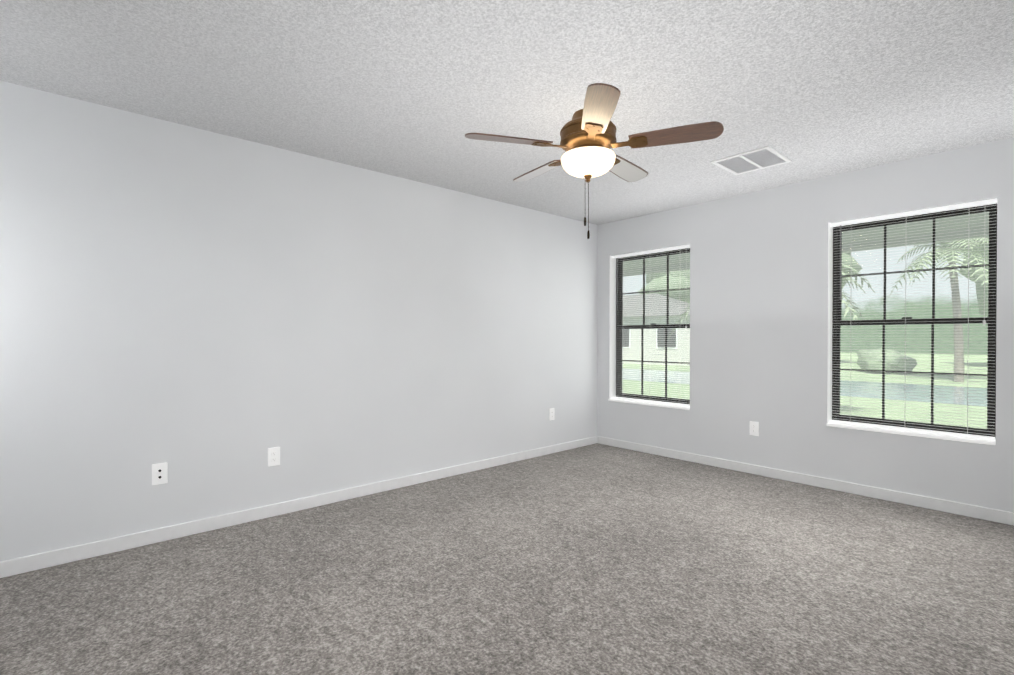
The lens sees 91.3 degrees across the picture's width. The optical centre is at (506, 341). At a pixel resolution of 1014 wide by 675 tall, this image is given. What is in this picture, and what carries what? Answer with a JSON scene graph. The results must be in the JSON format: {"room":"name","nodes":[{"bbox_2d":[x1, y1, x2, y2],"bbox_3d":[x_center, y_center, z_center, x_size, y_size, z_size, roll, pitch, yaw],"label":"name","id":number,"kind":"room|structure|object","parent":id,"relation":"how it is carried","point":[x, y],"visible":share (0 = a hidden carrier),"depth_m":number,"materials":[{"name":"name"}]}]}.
{"room":"empty bedroom","nodes":[
{"label":"empty bedroom","id":0,"kind":"room"},
{"bbox_2d":[0,81,597,560],"bbox_3d":[-1.418,-0.068,3.597,6.380,2.480,0.200,0,1,-42],"label":"wall","id":1,"kind":"structure","parent":0,"point":[210,317],"depth_m":3.20,"materials":[{"name":"paint"}]},
{"bbox_2d":[152,462,167,484],"bbox_3d":[-2.036,0.777,2.908,0.076,0.122,0.017,0,1,-42],"label":"electrical outlet","id":2,"kind":"object","parent":1,"relation":"attached to","point":[159,473],"visible":1,"depth_m":2.91,"materials":[{"name":"plastic"}]},
{"bbox_2d":[268,447,279,466],"bbox_3d":[-1.566,0.774,3.332,0.076,0.122,0.009,0,1,-42],"label":"electrical outlet","id":3,"kind":"object","parent":1,"relation":"attached to","point":[274,456],"visible":1,"depth_m":3.33,"materials":[{"name":"plastic"}]},
{"bbox_2d":[0,436,597,577],"bbox_3d":[-1.347,1.131,3.526,6.380,0.082,0.014,0,1,-42],"label":"baseboard","id":4,"kind":"structure","parent":1,"relation":"attached to","point":[24,564],"depth_m":3.20,"materials":[{"name":"white wood"}]},
{"bbox_2d":[549,408,553,420],"bbox_3d":[0.467,0.755,5.144,0.076,0.122,0.009,0,1,-42],"label":"electrical outlet","id":5,"kind":"object","parent":1,"relation":"attached to","point":[551,413],"visible":1,"depth_m":5.14,"materials":[{"name":"plastic"}]},
{"bbox_2d":[0,443,1013,674],"bbox_3d":[0.029,1.259,1.984,6.780,0.150,4.550,0,1,-42],"label":"floor","id":6,"kind":"structure","parent":0,"point":[597,559],"depth_m":2.38,"materials":[{"name":"carpet"}]},
{"bbox_2d":[0,0,1013,224],"bbox_3d":[0.029,-1.371,1.964,6.780,0.150,4.550,0,1,-42],"label":"ceiling","id":7,"kind":"structure","parent":0,"point":[416,90],"depth_m":2.44,"materials":[{"name":"white paint"}]},
{"bbox_2d":[465,83,723,238],"bbox_3d":[0.468,-0.949,2.893,1.357,0.709,1.357,0,1,-42],"label":"ceiling fan","id":8,"kind":"object","parent":7,"relation":"hanging from","point":[588,135],"visible":1,"depth_m":2.72,"materials":[{"name":"brown wood"}]},
{"bbox_2d":[711,146,791,174],"bbox_3d":[1.768,-1.303,3.590,0.420,0.010,0.400,0,1,-42],"label":"ceiling vent","id":9,"kind":"object","parent":7,"relation":"in","point":[755,159],"visible":0.98,"depth_m":3.58,"materials":[{"name":"white metal"}]},
{"bbox_2d":[597,137,1013,511],"bbox_3d":[2.485,-0.073,4.163,0.200,2.480,4.550,0,1,-42],"label":"wall","id":10,"kind":"structure","parent":0,"point":[761,276],"depth_m":4.14,"materials":[{"name":"paint"}]},
{"bbox_2d":[608,248,689,409],"bbox_3d":[1.524,-0.148,5.222,0.220,1.615,0.950,0,1,-42],"label":"window","id":11,"kind":"structure","parent":10,"relation":"in","point":[619,343],"depth_m":5.33,"materials":[{"name":"glass"}]},
{"bbox_2d":[612,245,689,406],"bbox_3d":[1.497,-0.158,5.198,0.049,1.590,0.942,0,1,-42],"label":"window blind","id":12,"kind":"object","parent":11,"relation":"attached to","point":[663,250],"visible":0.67,"depth_m":5.15,"materials":[{"name":"plastic"}]},
{"bbox_2d":[750,421,758,435],"bbox_3d":[2.174,0.766,4.361,0.009,0.122,0.076,0,1,-42],"label":"electrical outlet","id":13,"kind":"object","parent":10,"relation":"attached to","point":[754,428],"visible":1,"depth_m":4.36,"materials":[{"name":"plastic"}]},
{"bbox_2d":[598,436,1013,525],"bbox_3d":[2.409,1.127,4.096,0.014,0.082,4.136,0,1,-42],"label":"baseboard","id":14,"kind":"structure","parent":10,"relation":"attached to","point":[985,513],"depth_m":3.90,"materials":[{"name":"white wood"}]},
{"bbox_2d":[827,204,996,444],"bbox_3d":[2.933,-0.136,3.642,0.220,1.615,0.955,0,1,-42],"label":"window","id":15,"kind":"structure","parent":10,"relation":"in","point":[991,346],"depth_m":3.63,"materials":[{"name":"glass"}]},
{"bbox_2d":[830,199,996,439],"bbox_3d":[2.906,-0.146,3.617,0.049,1.590,0.947,0,1,-42],"label":"window blind","id":16,"kind":"object","parent":15,"relation":"attached to","point":[931,210],"visible":0.92,"depth_m":3.58,"materials":[{"name":"plastic"}]},
{"label":"outside","id":17,"kind":"structure","parent":0,"visible":0},
{"bbox_2d":[622,353,987,428],"bbox_3d":[40.778,1.241,47.793,115.020,0.200,130.000,0,1,-42],"label":"ground","id":18,"kind":"structure","parent":17,"point":[922,361],"depth_m":15.27,"materials":[{"name":"green plant"}]},
{"bbox_2d":[622,293,689,365],"bbox_3d":[7.882,-0.870,32.516,11.900,4.350,7.900,0,1,40],"label":"house","id":19,"kind":"structure","parent":18,"relation":"on","point":[671,308],"depth_m":27.95,"materials":[{"name":"paint"}]},
{"bbox_2d":[638,270,689,302],"bbox_3d":[15.393,-3.678,42.620,7.776,9.818,9.634,0,1,-42],"label":"tree","id":20,"kind":"object","parent":18,"relation":"on","point":[661,287],"depth_m":40.49,"materials":[{"name":"green plant"}]},
{"bbox_2d":[670,264,874,335],"bbox_3d":[4.821,-0.163,9.773,3.718,3.309,3.858,0,1,-42],"label":"palm","id":21,"kind":"object","parent":18,"relation":"on","point":[846,304],"depth_m":9.24,"materials":[{"name":"green plant"}]},
{"bbox_2d":[622,368,986,405],"bbox_3d":[7.212,1.355,18.441,5.464,0.012,61.853,0,1,-42],"label":"road","id":22,"kind":"structure","parent":18,"relation":"on","point":[980,394],"depth_m":14.27,"materials":[{"name":"grey asphalt"}]},
{"bbox_2d":[623,212,988,276],"bbox_3d":[2.856,-0.060,6.504,3.470,3.020,15.150,0,1,-42],"label":"porch roof","id":23,"kind":"structure","parent":18,"relation":"on","point":[684,258],"depth_m":6.24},
{"bbox_2d":[842,252,862,287],"bbox_3d":[16.426,-2.564,30.092,6.512,7.777,8.372,0,1,-42],"label":"tree","id":24,"kind":"object","parent":18,"relation":"on","point":[849,262],"depth_m":27.04,"materials":[{"name":"green plant"}]},
{"bbox_2d":[856,348,916,373],"bbox_3d":[16.067,0.886,21.034,1.670,1.211,2.120,0,1,-42],"label":"bush","id":25,"kind":"object","parent":18,"relation":"on","point":[878,356],"depth_m":20.61,"materials":[{"name":"green plant"}]},
{"bbox_2d":[891,237,988,382],"bbox_3d":[15.137,-1.153,16.801,4.204,5.170,3.986,0,1,-42],"label":"palm","id":26,"kind":"object","parent":18,"relation":"on","point":[957,299],"depth_m":16.76,"materials":[{"name":"green plant"}]},
{"bbox_2d":[959,243,988,316],"bbox_3d":[27.116,-3.296,23.170,7.046,9.345,8.959,0,1,-42],"label":"tree","id":27,"kind":"object","parent":18,"relation":"on","point":[974,278],"depth_m":24.66,"materials":[{"name":"green plant"}]},
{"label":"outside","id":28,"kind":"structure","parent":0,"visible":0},
{"bbox_2d":[623,241,987,354],"bbox_3d":[15.282,-18.288,18.217,73.811,41.300,109.953,0,1,-42],"label":"sky","id":29,"kind":"structure","parent":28,"point":[902,308],"depth_m":47.44,"materials":[{"name":"white"}]}
]}

